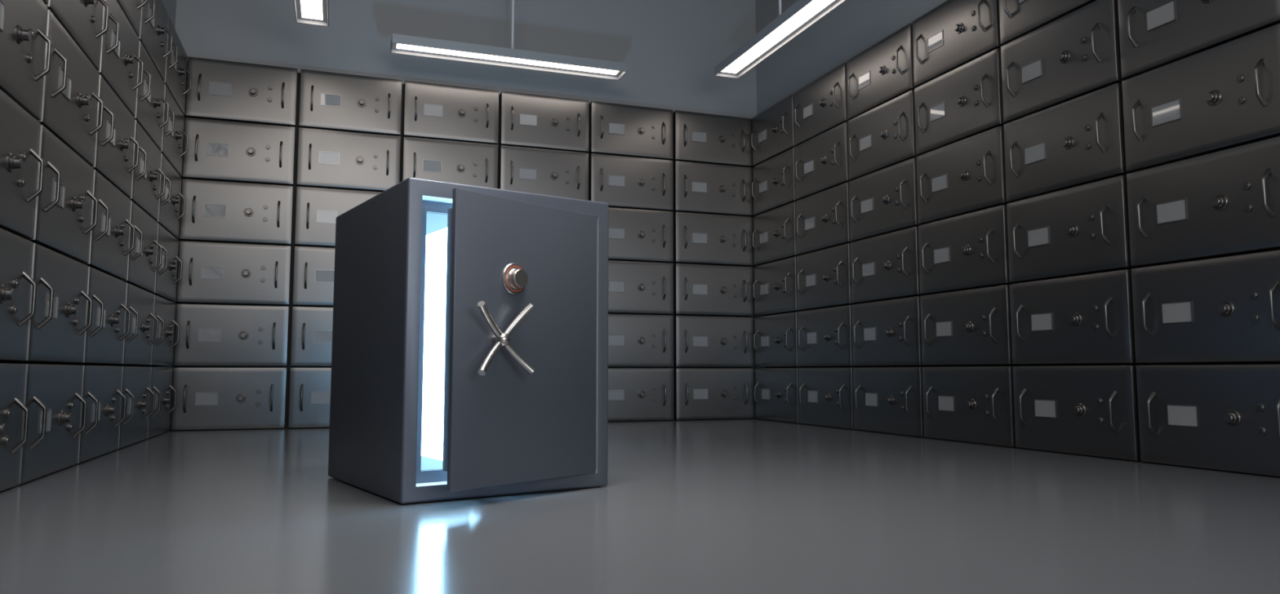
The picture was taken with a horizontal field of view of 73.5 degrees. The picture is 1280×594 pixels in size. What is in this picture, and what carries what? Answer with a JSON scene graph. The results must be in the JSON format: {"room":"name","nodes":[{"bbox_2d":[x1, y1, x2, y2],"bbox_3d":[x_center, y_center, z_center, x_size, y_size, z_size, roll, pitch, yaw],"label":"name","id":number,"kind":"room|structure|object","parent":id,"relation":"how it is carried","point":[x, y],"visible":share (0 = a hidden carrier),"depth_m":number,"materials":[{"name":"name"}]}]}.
{"room":"bank vault","nodes":[
{"label":"bank vault","id":0,"kind":"room"},
{"bbox_2d":[157,0,176,367],"bbox_3d":[-2.290,-1.510,2.403,0.200,4.350,9.520,2,-5,-20],"label":"wall","id":1,"kind":"structure","parent":0,"point":[170,6],"depth_m":6.83,"materials":[{"name":"grey paint"}]},
{"bbox_2d":[0,228,36,360],"bbox_3d":[-2.384,-0.018,3.108,0.157,0.486,0.825,2,-5,-20],"label":"box","id":2,"kind":"object","parent":1,"relation":"attached to","point":[15,251],"visible":1,"depth_m":3.33,"materials":[{"name":"silver metal"}]},
{"bbox_2d":[0,88,44,239],"bbox_3d":[-2.384,-0.516,3.151,0.157,0.486,0.825,2,-5,-20],"label":"box","id":3,"kind":"object","parent":1,"relation":"attached to","point":[20,131],"visible":1,"depth_m":3.33,"materials":[{"name":"silver metal"}]},
{"bbox_2d":[0,0,51,119],"bbox_3d":[-2.384,-1.014,3.194,0.157,0.486,0.825,2,-5,-20],"label":"box","id":4,"kind":"object","parent":1,"relation":"attached to","point":[24,37],"visible":0.99,"depth_m":3.35,"materials":[{"name":"silver metal"}]},
{"bbox_2d":[14,243,93,362],"bbox_3d":[-2.670,0.051,3.906,0.157,0.486,0.825,2,-5,-20],"label":"box","id":5,"kind":"object","parent":1,"relation":"attached to","point":[57,328],"visible":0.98,"depth_m":3.85,"materials":[{"name":"silver metal"}]},
{"bbox_2d":[24,124,97,263],"bbox_3d":[-2.670,-0.447,3.949,0.157,0.486,0.825,2,-5,-20],"label":"box","id":6,"kind":"object","parent":1,"relation":"attached to","point":[64,206],"visible":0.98,"depth_m":3.90,"materials":[{"name":"silver metal"}]},
{"bbox_2d":[36,9,103,165],"bbox_3d":[-2.670,-0.945,3.993,0.157,0.486,0.825,2,-5,-20],"label":"box","id":7,"kind":"object","parent":1,"relation":"attached to","point":[70,91],"visible":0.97,"depth_m":3.94,"materials":[{"name":"silver metal"}]},
{"bbox_2d":[44,0,109,70],"bbox_3d":[-2.670,-1.443,4.036,0.157,0.486,0.825,2,-5,-20],"label":"box","id":8,"kind":"object","parent":1,"relation":"attached to","point":[82,20],"visible":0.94,"depth_m":4.12,"materials":[{"name":"silver metal"}]},
{"bbox_2d":[0,360,157,367],"bbox_3d":[-2.739,-0.698,3.914,0.012,2.994,5.990,2,-5,-20],"label":"trim","id":9,"kind":"structure","parent":1,"relation":"attached to","point":[1,362],"depth_m":4.38,"materials":[{"name":"black metal"}]},
{"bbox_2d":[64,266,130,364],"bbox_3d":[-2.955,0.121,4.704,0.157,0.486,0.825,2,-5,-20],"label":"box","id":10,"kind":"object","parent":1,"relation":"attached to","point":[104,341],"visible":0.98,"depth_m":4.67,"materials":[{"name":"silver metal"}]},
{"bbox_2d":[81,169,135,279],"bbox_3d":[-2.955,-0.378,4.747,0.157,0.486,0.825,2,-5,-20],"label":"box","id":11,"kind":"object","parent":1,"relation":"attached to","point":[109,250],"visible":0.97,"depth_m":4.71,"materials":[{"name":"silver metal"}]},
{"bbox_2d":[90,75,139,197],"bbox_3d":[-2.955,-0.876,4.791,0.157,0.486,0.825,2,-5,-20],"label":"box","id":12,"kind":"object","parent":1,"relation":"attached to","point":[115,140],"visible":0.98,"depth_m":4.75,"materials":[{"name":"silver metal"}]},
{"bbox_2d":[97,0,143,116],"bbox_3d":[-2.955,-1.374,4.834,0.157,0.486,0.825,2,-5,-20],"label":"box","id":13,"kind":"object","parent":1,"relation":"attached to","point":[119,52],"visible":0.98,"depth_m":4.81,"materials":[{"name":"silver metal"}]},
{"bbox_2d":[116,0,146,36],"bbox_3d":[-2.955,-1.872,4.877,0.157,0.486,0.825,2,-5,-20],"label":"box","id":14,"kind":"object","parent":1,"relation":"attached to","point":[131,9],"visible":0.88,"depth_m":5.09,"materials":[{"name":"silver metal"}]},
{"bbox_2d":[114,283,158,364],"bbox_3d":[-3.241,0.190,5.502,0.157,0.486,0.825,2,-5,-20],"label":"box","id":15,"kind":"object","parent":1,"relation":"attached to","point":[137,345],"visible":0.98,"depth_m":5.47,"materials":[{"name":"silver metal"}]},
{"bbox_2d":[121,200,162,292],"bbox_3d":[-3.241,-0.308,5.546,0.157,0.486,0.825,2,-5,-20],"label":"box","id":16,"kind":"object","parent":1,"relation":"attached to","point":[141,266],"visible":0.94,"depth_m":5.52,"materials":[{"name":"silver metal"}]},
{"bbox_2d":[128,120,165,221],"bbox_3d":[-3.241,-0.806,5.589,0.157,0.486,0.825,2,-5,-20],"label":"box","id":17,"kind":"object","parent":1,"relation":"attached to","point":[145,188],"visible":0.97,"depth_m":5.56,"materials":[{"name":"silver metal"}]},
{"bbox_2d":[133,40,168,150],"bbox_3d":[-3.241,-1.304,5.632,0.157,0.486,0.825,2,-5,-20],"label":"box","id":18,"kind":"object","parent":1,"relation":"attached to","point":[150,100],"visible":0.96,"depth_m":5.60,"materials":[{"name":"silver metal"}]},
{"bbox_2d":[137,0,172,80],"bbox_3d":[-3.241,-1.802,5.676,0.157,0.486,0.825,2,-5,-20],"label":"box","id":19,"kind":"object","parent":1,"relation":"attached to","point":[153,30],"visible":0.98,"depth_m":5.70,"materials":[{"name":"silver metal"}]},
{"bbox_2d":[138,294,179,365],"bbox_3d":[-3.527,0.260,6.300,0.157,0.486,0.825,2,-5,-20],"label":"box","id":20,"kind":"object","parent":1,"relation":"attached to","point":[162,348],"visible":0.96,"depth_m":6.27,"materials":[{"name":"silver metal"}]},
{"bbox_2d":[149,223,182,302],"bbox_3d":[-3.527,-0.239,6.344,0.157,0.486,0.825,2,-5,-20],"label":"box","id":21,"kind":"object","parent":1,"relation":"attached to","point":[166,278],"visible":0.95,"depth_m":6.32,"materials":[{"name":"silver metal"}]},
{"bbox_2d":[155,153,185,239],"bbox_3d":[-3.527,-0.737,6.387,0.157,0.486,0.825,2,-5,-20],"label":"box","id":22,"kind":"object","parent":1,"relation":"attached to","point":[169,211],"visible":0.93,"depth_m":6.36,"materials":[{"name":"silver metal"}]},
{"bbox_2d":[160,84,188,176],"bbox_3d":[-3.527,-1.235,6.430,0.157,0.486,0.825,2,-5,-20],"label":"box","id":23,"kind":"object","parent":1,"relation":"attached to","point":[173,132],"visible":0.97,"depth_m":6.40,"materials":[{"name":"silver metal"}]},
{"bbox_2d":[164,15,191,115],"bbox_3d":[-3.527,-1.733,6.474,0.157,0.486,0.825,2,-5,-20],"label":"box","id":24,"kind":"object","parent":1,"relation":"attached to","point":[176,70],"visible":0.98,"depth_m":6.45,"materials":[{"name":"grey metal"}]},
{"bbox_2d":[158,0,759,368],"bbox_3d":[-1.335,-1.033,7.883,5.697,4.350,0.200,2,-5,-20],"label":"wall","id":25,"kind":"structure","parent":0,"point":[671,50],"depth_m":7.97,"materials":[{"name":"grey paint"}]},
{"bbox_2d":[173,303,289,366],"bbox_3d":[-3.265,0.309,6.871,0.821,0.486,0.157,2,-5,-20],"label":"box","id":26,"kind":"object","parent":25,"relation":"attached to","point":[211,335],"visible":1,"depth_m":6.84,"materials":[{"name":"silver metal"}]},
{"bbox_2d":[176,240,291,306],"bbox_3d":[-3.265,-0.189,6.914,0.821,0.486,0.157,2,-5,-20],"label":"box","id":27,"kind":"object","parent":25,"relation":"attached to","point":[213,273],"visible":1,"depth_m":6.88,"materials":[{"name":"silver metal"}]},
{"bbox_2d":[179,178,293,245],"bbox_3d":[-3.265,-0.687,6.958,0.821,0.486,0.157,2,-5,-20],"label":"box","id":28,"kind":"object","parent":25,"relation":"attached to","point":[216,211],"visible":0.99,"depth_m":6.93,"materials":[{"name":"silver metal"}]},
{"bbox_2d":[182,117,295,186],"bbox_3d":[-3.265,-1.185,7.001,0.821,0.486,0.157,2,-5,-20],"label":"box","id":29,"kind":"object","parent":25,"relation":"attached to","point":[219,150],"visible":0.98,"depth_m":6.97,"materials":[{"name":"silver metal"}]},
{"bbox_2d":[185,56,297,128],"bbox_3d":[-3.265,-1.683,7.044,0.821,0.486,0.157,2,-5,-20],"label":"box","id":30,"kind":"object","parent":25,"relation":"attached to","point":[220,90],"visible":0.98,"depth_m":7.01,"materials":[{"name":"grey metal"}]},
{"bbox_2d":[290,306,333,366],"bbox_3d":[-2.468,0.334,7.155,0.821,0.486,0.157,2,-5,-20],"label":"box","id":31,"kind":"object","parent":25,"relation":"attached to","point":[311,345],"visible":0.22,"depth_m":7.04,"materials":[{"name":"silver metal"}]},
{"bbox_2d":[292,245,334,306],"bbox_3d":[-2.468,-0.164,7.198,0.821,0.486,0.157,2,-5,-20],"label":"box","id":32,"kind":"object","parent":25,"relation":"attached to","point":[313,267],"visible":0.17,"depth_m":7.08,"materials":[{"name":"silver metal"}]},
{"bbox_2d":[294,186,382,248],"bbox_3d":[-2.468,-0.662,7.241,0.821,0.486,0.157,2,-5,-20],"label":"box","id":33,"kind":"object","parent":25,"relation":"attached to","point":[317,209],"visible":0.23,"depth_m":7.14,"materials":[{"name":"silver metal"}]},
{"bbox_2d":[296,127,400,191],"bbox_3d":[-2.468,-1.161,7.285,0.821,0.486,0.157,2,-5,-20],"label":"box","id":34,"kind":"object","parent":25,"relation":"attached to","point":[326,158],"visible":0.98,"depth_m":7.25,"materials":[{"name":"silver metal"}]},
{"bbox_2d":[298,68,401,136],"bbox_3d":[-2.468,-1.659,7.328,0.821,0.486,0.157,2,-5,-20],"label":"box","id":35,"kind":"object","parent":25,"relation":"attached to","point":[329,100],"visible":1,"depth_m":7.29,"materials":[{"name":"silver metal"}]},
{"bbox_2d":[401,136,497,188],"bbox_3d":[-1.671,-1.136,7.568,0.821,0.486,0.157,2,-5,-20],"label":"box","id":36,"kind":"object","parent":25,"relation":"attached to","point":[476,164],"visible":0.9,"depth_m":7.54,"materials":[{"name":"silver metal"}]},
{"bbox_2d":[402,80,498,144],"bbox_3d":[-1.671,-1.634,7.612,0.821,0.486,0.157,2,-5,-20],"label":"box","id":37,"kind":"object","parent":25,"relation":"attached to","point":[433,111],"visible":1,"depth_m":7.58,"materials":[{"name":"silver metal"}]},
{"bbox_2d":[169,60,751,431],"bbox_3d":[-1.299,-0.366,7.725,5.097,2.994,0.012,2,-5,-20],"label":"trim","id":38,"kind":"structure","parent":25,"relation":"attached to","point":[291,306],"depth_m":7.15,"materials":[{"name":"black metal"}]},
{"bbox_2d":[497,145,588,200],"bbox_3d":[-0.873,-1.111,7.852,0.821,0.486,0.157,2,-5,-20],"label":"box","id":39,"kind":"object","parent":25,"relation":"attached to","point":[558,173],"visible":0.9,"depth_m":7.82,"materials":[{"name":"silver metal"}]},
{"bbox_2d":[498,91,589,152],"bbox_3d":[-0.873,-1.609,7.895,0.821,0.486,0.157,2,-5,-20],"label":"box","id":40,"kind":"object","parent":25,"relation":"attached to","point":[526,120],"visible":0.98,"depth_m":7.86,"materials":[{"name":"silver metal"}]},
{"bbox_2d":[588,153,673,211],"bbox_3d":[-0.076,-1.087,8.135,0.821,0.486,0.157,2,-5,-20],"label":"box","id":41,"kind":"object","parent":25,"relation":"attached to","point":[617,181],"visible":0.99,"depth_m":8.10,"materials":[{"name":"silver metal"}]},
{"bbox_2d":[588,101,673,159],"bbox_3d":[-0.076,-1.585,8.179,0.821,0.486,0.157,2,-5,-20],"label":"box","id":42,"kind":"object","parent":25,"relation":"attached to","point":[614,129],"visible":0.98,"depth_m":8.14,"materials":[{"name":"silver metal"}]},
{"bbox_2d":[608,314,673,367],"bbox_3d":[-0.076,0.408,8.005,0.821,0.486,0.157,2,-5,-20],"label":"box","id":43,"kind":"object","parent":25,"relation":"attached to","point":[633,340],"visible":0.84,"depth_m":8.00,"materials":[{"name":"silver metal"}]},
{"bbox_2d":[608,260,673,315],"bbox_3d":[-0.076,-0.090,8.049,0.821,0.486,0.157,2,-5,-20],"label":"box","id":44,"kind":"object","parent":25,"relation":"attached to","point":[634,287],"visible":0.87,"depth_m":8.04,"materials":[{"name":"silver metal"}]},
{"bbox_2d":[608,207,673,262],"bbox_3d":[-0.076,-0.588,8.092,0.821,0.486,0.157,2,-5,-20],"label":"box","id":45,"kind":"object","parent":25,"relation":"attached to","point":[637,235],"visible":0.86,"depth_m":8.09,"materials":[{"name":"silver metal"}]},
{"bbox_2d":[671,110,751,167],"bbox_3d":[0.721,-1.560,8.462,0.821,0.486,0.157,2,-5,-20],"label":"box","id":46,"kind":"object","parent":25,"relation":"attached to","point":[697,137],"visible":0.97,"depth_m":8.42,"materials":[{"name":"silver metal"}]},
{"bbox_2d":[671,212,752,266],"bbox_3d":[0.721,-0.564,8.376,0.821,0.486,0.157,2,-5,-20],"label":"box","id":47,"kind":"object","parent":25,"relation":"attached to","point":[708,239],"visible":0.99,"depth_m":8.34,"materials":[{"name":"silver metal"}]},
{"bbox_2d":[671,160,752,217],"bbox_3d":[0.721,-1.062,8.419,0.821,0.486,0.157,2,-5,-20],"label":"box","id":48,"kind":"object","parent":25,"relation":"attached to","point":[698,188],"visible":1,"depth_m":8.38,"materials":[{"name":"silver metal"}]},
{"bbox_2d":[671,263,753,316],"bbox_3d":[0.721,-0.066,8.332,0.821,0.486,0.157,2,-5,-20],"label":"box","id":49,"kind":"object","parent":25,"relation":"attached to","point":[700,290],"visible":0.99,"depth_m":8.29,"materials":[{"name":"silver metal"}]},
{"bbox_2d":[673,315,754,367],"bbox_3d":[0.721,0.432,8.289,0.821,0.486,0.157,2,-5,-20],"label":"box","id":50,"kind":"object","parent":25,"relation":"attached to","point":[699,341],"visible":0.99,"depth_m":8.25,"materials":[{"name":"silver metal"}]},
{"bbox_2d":[0,418,1279,593],"bbox_3d":[0.265,0.795,3.224,5.697,0.100,9.720,2,-5,-20],"label":"floor","id":51,"kind":"structure","parent":0,"point":[735,506],"depth_m":2.65,"materials":[{"name":"grey concrete"}]},
{"bbox_2d":[0,363,29,492],"bbox_3d":[-2.384,0.480,3.064,0.157,0.486,0.825,2,-5,-20],"label":"box","id":52,"kind":"object","parent":51,"relation":"on","point":[12,376],"visible":1,"depth_m":3.34,"materials":[{"name":"silver metal"}]},
{"bbox_2d":[17,364,87,484],"bbox_3d":[-2.670,0.549,3.863,0.157,0.486,0.825,2,-5,-20],"label":"box","id":53,"kind":"object","parent":51,"relation":"on","point":[52,393],"visible":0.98,"depth_m":3.81,"materials":[{"name":"silver metal"}]},
{"bbox_2d":[77,365,126,463],"bbox_3d":[-2.955,0.619,4.661,0.157,0.486,0.825,2,-5,-20],"label":"box","id":54,"kind":"object","parent":51,"relation":"on","point":[101,387],"visible":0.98,"depth_m":4.62,"materials":[{"name":"silver metal"}]},
{"bbox_2d":[118,366,155,448],"bbox_3d":[-3.241,0.688,5.459,0.157,0.486,0.825,2,-5,-20],"label":"box","id":55,"kind":"object","parent":51,"relation":"on","point":[135,380],"visible":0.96,"depth_m":5.43,"materials":[{"name":"silver metal"}]},
{"bbox_2d":[147,367,176,438],"bbox_3d":[-3.527,0.758,6.257,0.157,0.486,0.825,2,-5,-20],"label":"box","id":56,"kind":"object","parent":51,"relation":"on","point":[161,378],"visible":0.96,"depth_m":6.24,"materials":[{"name":"silver metal"}]},
{"bbox_2d":[170,368,287,431],"bbox_3d":[-3.265,0.807,6.828,0.821,0.486,0.157,2,-5,-20],"label":"box","id":57,"kind":"object","parent":51,"relation":"on","point":[207,398],"visible":1,"depth_m":6.80,"materials":[{"name":"silver metal"}]},
{"bbox_2d":[288,368,331,428],"bbox_3d":[-2.468,0.832,7.111,0.821,0.486,0.157,2,-5,-20],"label":"box","id":58,"kind":"object","parent":51,"relation":"on","point":[309,393],"visible":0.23,"depth_m":7.00,"materials":[{"name":"silver metal"}]},
{"bbox_2d":[328,177,608,504],"bbox_3d":[-0.674,0.189,3.536,0.848,1.153,1.221,3,-6,-34],"label":"safe","id":59,"kind":"object","parent":51,"relation":"on","point":[469,353],"visible":1,"depth_m":3.20,"materials":[{"name":"grey metal"}]},
{"bbox_2d":[608,368,674,422],"bbox_3d":[-0.076,0.906,7.962,0.821,0.486,0.157,2,-5,-20],"label":"box","id":60,"kind":"object","parent":51,"relation":"on","point":[634,394],"visible":0.83,"depth_m":7.96,"materials":[{"name":"silver metal"}]},
{"bbox_2d":[673,368,755,420],"bbox_3d":[0.721,0.931,8.245,0.821,0.486,0.157,2,-5,-20],"label":"box","id":61,"kind":"object","parent":51,"relation":"on","point":[700,393],"visible":0.98,"depth_m":8.21,"materials":[{"name":"silver metal"}]},
{"bbox_2d":[754,368,799,423],"bbox_3d":[1.281,0.908,7.992,0.157,0.486,0.825,2,-5,-20],"label":"box","id":62,"kind":"object","parent":51,"relation":"on","point":[776,398],"visible":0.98,"depth_m":7.93,"materials":[{"name":"silver metal"}]},
{"bbox_2d":[798,368,854,429],"bbox_3d":[1.567,0.839,7.194,0.157,0.486,0.825,2,-5,-20],"label":"box","id":63,"kind":"object","parent":51,"relation":"on","point":[825,395],"visible":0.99,"depth_m":7.13,"materials":[{"name":"silver metal"}]},
{"bbox_2d":[853,367,924,437],"bbox_3d":[1.853,0.770,6.396,0.157,0.486,0.825,2,-5,-20],"label":"box","id":64,"kind":"object","parent":51,"relation":"on","point":[887,400],"visible":0.98,"depth_m":6.33,"materials":[{"name":"silver metal"}]},
{"bbox_2d":[922,366,1015,447],"bbox_3d":[2.139,0.700,5.598,0.157,0.486,0.825,2,-5,-20],"label":"box","id":65,"kind":"object","parent":51,"relation":"on","point":[973,404],"visible":1,"depth_m":5.52,"materials":[{"name":"silver metal"}]},
{"bbox_2d":[1013,365,1140,461],"bbox_3d":[2.425,0.631,4.800,0.157,0.486,0.825,2,-5,-20],"label":"box","id":66,"kind":"object","parent":51,"relation":"on","point":[1092,411],"visible":1,"depth_m":4.71,"materials":[{"name":"silver metal"}]},
{"bbox_2d":[1136,364,1279,476],"bbox_3d":[2.711,0.561,4.001,0.157,0.486,0.825,2,-5,-20],"label":"box","id":67,"kind":"object","parent":51,"relation":"on","point":[1216,417],"visible":1,"depth_m":4.00,"materials":[{"name":"silver metal"}]},
{"bbox_2d":[755,0,946,368],"bbox_3d":[2.887,-1.350,4.244,0.200,4.350,9.520,2,-5,-20],"label":"wall","id":68,"kind":"structure","parent":0,"point":[852,27],"depth_m":7.56,"materials":[{"name":"grey paint"}]},
{"bbox_2d":[751,93,797,166],"bbox_3d":[1.281,-1.582,8.209,0.157,0.486,0.825,2,-5,-20],"label":"box","id":69,"kind":"object","parent":68,"relation":"attached to","point":[772,134],"visible":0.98,"depth_m":8.14,"materials":[{"name":"silver metal"}]},
{"bbox_2d":[751,147,798,216],"bbox_3d":[1.281,-1.084,8.166,0.157,0.486,0.825,2,-5,-20],"label":"box","id":70,"kind":"object","parent":68,"relation":"attached to","point":[773,180],"visible":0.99,"depth_m":8.10,"materials":[{"name":"silver metal"}]},
{"bbox_2d":[753,311,798,367],"bbox_3d":[1.281,0.410,8.036,0.157,0.486,0.825,2,-5,-20],"label":"box","id":71,"kind":"object","parent":68,"relation":"attached to","point":[775,336],"visible":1,"depth_m":7.98,"materials":[{"name":"silver metal"}]},
{"bbox_2d":[752,201,801,266],"bbox_3d":[1.281,-0.586,8.122,0.157,0.486,0.825,2,-5,-20],"label":"box","id":72,"kind":"object","parent":68,"relation":"attached to","point":[774,231],"visible":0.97,"depth_m":8.06,"materials":[{"name":"silver metal"}]},
{"bbox_2d":[752,256,806,316],"bbox_3d":[1.281,-0.088,8.079,0.157,0.486,0.825,2,-5,-20],"label":"box","id":73,"kind":"object","parent":68,"relation":"attached to","point":[775,283],"visible":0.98,"depth_m":8.02,"materials":[{"name":"silver metal"}]},
{"bbox_2d":[794,62,849,145],"bbox_3d":[1.567,-1.651,7.411,0.157,0.486,0.825,2,-5,-20],"label":"box","id":74,"kind":"object","parent":68,"relation":"attached to","point":[820,106],"visible":0.95,"depth_m":7.35,"materials":[{"name":"silver metal"}]},
{"bbox_2d":[795,121,851,199],"bbox_3d":[1.567,-1.153,7.367,0.157,0.486,0.825,2,-5,-20],"label":"box","id":75,"kind":"object","parent":68,"relation":"attached to","point":[821,162],"visible":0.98,"depth_m":7.30,"materials":[{"name":"silver metal"}]},
{"bbox_2d":[795,182,853,254],"bbox_3d":[1.567,-0.655,7.324,0.157,0.486,0.825,2,-5,-20],"label":"box","id":76,"kind":"object","parent":68,"relation":"attached to","point":[822,218],"visible":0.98,"depth_m":7.26,"materials":[{"name":"silver metal"}]},
{"bbox_2d":[796,243,858,311],"bbox_3d":[1.567,-0.157,7.281,0.157,0.486,0.825,2,-5,-20],"label":"box","id":77,"kind":"object","parent":68,"relation":"attached to","point":[824,278],"visible":0.99,"depth_m":7.21,"materials":[{"name":"silver metal"}]},
{"bbox_2d":[797,305,859,366],"bbox_3d":[1.567,0.341,7.237,0.157,0.486,0.825,2,-5,-20],"label":"box","id":78,"kind":"object","parent":68,"relation":"attached to","point":[824,335],"visible":0.98,"depth_m":7.17,"materials":[{"name":"silver metal"}]},
{"bbox_2d":[846,22,915,119],"bbox_3d":[1.853,-1.721,6.613,0.157,0.486,0.825,2,-5,-20],"label":"box","id":79,"kind":"object","parent":68,"relation":"attached to","point":[883,72],"visible":0.94,"depth_m":6.54,"materials":[{"name":"silver metal"}]},
{"bbox_2d":[847,89,919,180],"bbox_3d":[1.853,-1.223,6.569,0.157,0.486,0.825,2,-5,-20],"label":"box","id":80,"kind":"object","parent":68,"relation":"attached to","point":[883,136],"visible":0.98,"depth_m":6.50,"materials":[{"name":"silver metal"}]},
{"bbox_2d":[848,157,922,241],"bbox_3d":[1.853,-0.725,6.526,0.157,0.486,0.825,2,-5,-20],"label":"box","id":81,"kind":"object","parent":68,"relation":"attached to","point":[882,202],"visible":0.99,"depth_m":6.46,"materials":[{"name":"silver metal"}]},
{"bbox_2d":[851,296,925,365],"bbox_3d":[1.853,0.272,6.439,0.157,0.486,0.825,2,-5,-20],"label":"box","id":82,"kind":"object","parent":68,"relation":"attached to","point":[886,332],"visible":1,"depth_m":6.37,"materials":[{"name":"silver metal"}]},
{"bbox_2d":[850,226,928,303],"bbox_3d":[1.853,-0.227,6.483,0.157,0.486,0.825,2,-5,-20],"label":"box","id":83,"kind":"object","parent":68,"relation":"attached to","point":[885,267],"visible":0.98,"depth_m":6.42,"materials":[{"name":"silver metal"}]},
{"bbox_2d":[912,0,1003,87],"bbox_3d":[2.139,-1.790,5.814,0.157,0.486,0.825,2,-5,-20],"label":"box","id":84,"kind":"object","parent":68,"relation":"attached to","point":[953,33],"visible":0.97,"depth_m":5.79,"materials":[{"name":"silver metal"}]},
{"bbox_2d":[914,48,1007,155],"bbox_3d":[2.139,-1.292,5.771,0.157,0.486,0.825,2,-5,-20],"label":"box","id":85,"kind":"object","parent":68,"relation":"attached to","point":[965,101],"visible":0.98,"depth_m":5.70,"materials":[{"name":"silver metal"}]},
{"bbox_2d":[915,125,1011,224],"bbox_3d":[2.139,-0.794,5.728,0.157,0.486,0.825,2,-5,-20],"label":"box","id":86,"kind":"object","parent":68,"relation":"attached to","point":[967,175],"visible":0.97,"depth_m":5.66,"materials":[{"name":"silver metal"}]},
{"bbox_2d":[920,284,1014,365],"bbox_3d":[2.139,0.202,5.641,0.157,0.486,0.825,2,-5,-20],"label":"box","id":87,"kind":"object","parent":68,"relation":"attached to","point":[973,326],"visible":0.98,"depth_m":5.57,"materials":[{"name":"silver metal"}]},
{"bbox_2d":[918,204,1019,294],"bbox_3d":[2.139,-0.296,5.684,0.157,0.486,0.825,2,-5,-20],"label":"box","id":88,"kind":"object","parent":68,"relation":"attached to","point":[967,251],"visible":0.97,"depth_m":5.62,"materials":[{"name":"silver metal"}]},
{"bbox_2d":[764,266,1279,368],"bbox_3d":[2.372,-0.577,5.308,0.012,2.994,6.790,2,-5,-20],"label":"trim","id":89,"kind":"structure","parent":68,"relation":"attached to","point":[1246,362],"depth_m":4.93,"materials":[{"name":"black metal"}]},
{"bbox_2d":[999,0,1095,44],"bbox_3d":[2.425,-1.860,5.016,0.157,0.486,0.825,2,-5,-20],"label":"box","id":90,"kind":"object","parent":68,"relation":"attached to","point":[1018,18],"visible":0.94,"depth_m":5.16,"materials":[{"name":"silver metal"}]},
{"bbox_2d":[1000,0,1125,123],"bbox_3d":[2.425,-1.362,4.973,0.157,0.486,0.825,2,-5,-20],"label":"box","id":91,"kind":"object","parent":68,"relation":"attached to","point":[1077,54],"visible":0.98,"depth_m":4.90,"materials":[{"name":"silver metal"}]},
{"bbox_2d":[1003,82,1132,202],"bbox_3d":[2.425,-0.864,4.930,0.157,0.486,0.825,2,-5,-20],"label":"box","id":92,"kind":"object","parent":68,"relation":"attached to","point":[1078,141],"visible":0.98,"depth_m":4.85,"materials":[{"name":"silver metal"}]},
{"bbox_2d":[1009,269,1136,364],"bbox_3d":[2.425,0.133,4.843,0.157,0.486,0.825,2,-5,-20],"label":"box","id":93,"kind":"object","parent":68,"relation":"attached to","point":[1089,318],"visible":1,"depth_m":4.76,"materials":[{"name":"silver metal"}]},
{"bbox_2d":[1006,175,1142,283],"bbox_3d":[2.425,-0.365,4.886,0.157,0.486,0.825,2,-5,-20],"label":"box","id":94,"kind":"object","parent":68,"relation":"attached to","point":[1083,229],"visible":0.99,"depth_m":4.81,"materials":[{"name":"silver metal"}]},
{"bbox_2d":[1117,0,1279,79],"bbox_3d":[2.711,-1.431,4.175,0.157,0.486,0.825,2,-5,-20],"label":"box","id":95,"kind":"object","parent":68,"relation":"attached to","point":[1153,34],"visible":0.96,"depth_m":4.23,"materials":[{"name":"silver metal"}]},
{"bbox_2d":[1121,22,1279,172],"bbox_3d":[2.711,-0.933,4.131,0.157,0.486,0.825,2,-5,-20],"label":"box","id":96,"kind":"object","parent":68,"relation":"attached to","point":[1226,95],"visible":0.98,"depth_m":4.08,"materials":[{"name":"silver metal"}]},
{"bbox_2d":[1126,136,1279,266],"bbox_3d":[2.711,-0.435,4.088,0.157,0.486,0.825,2,-5,-20],"label":"box","id":97,"kind":"object","parent":68,"relation":"attached to","point":[1226,202],"visible":1,"depth_m":4.06,"materials":[{"name":"silver metal"}]},
{"bbox_2d":[1131,249,1279,363],"bbox_3d":[2.711,0.063,4.045,0.157,0.486,0.825,2,-5,-20],"label":"box","id":98,"kind":"object","parent":68,"relation":"attached to","point":[1222,309],"visible":1,"depth_m":4.03,"materials":[{"name":"silver metal"}]},
{"bbox_3d":[0.265,-3.638,3.610,5.697,0.100,9.720,2,-5,-20],"label":"ceiling","id":99,"kind":"structure","parent":0,"visible":0},
{"bbox_2d":[293,0,328,26],"bbox_3d":[-2.174,-2.788,5.681,0.234,1.235,2.004,2,-5,-20],"label":"hanging lamp","id":100,"kind":"object","parent":99,"relation":"hanging from","point":[306,11],"visible":1,"depth_m":6.41,"materials":[{"name":"grey"}]},
{"bbox_2d":[390,0,626,79],"bbox_3d":[-1.100,-2.636,7.429,2.004,1.235,0.234,2,-5,-20],"label":"hanging lamp","id":101,"kind":"object","parent":99,"relation":"hanging from","point":[400,43],"visible":1,"depth_m":7.34,"materials":[{"name":"grey"}]},
{"bbox_2d":[511,41,514,48],"bbox_3d":[-1.100,-2.147,7.387,0.025,0.100,0.024,2,-5,-20],"label":"socket","id":102,"kind":"object","parent":101,"relation":"attached to","point":[512,42],"depth_m":7.38,"materials":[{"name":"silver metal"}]},
{"bbox_2d":[714,0,845,78],"bbox_3d":[1.116,-2.686,6.855,0.234,1.235,2.004,2,-5,-20],"label":"hanging lamp","id":103,"kind":"object","parent":99,"relation":"hanging from","point":[802,14],"visible":1,"depth_m":6.85,"materials":[{"name":"grey"}]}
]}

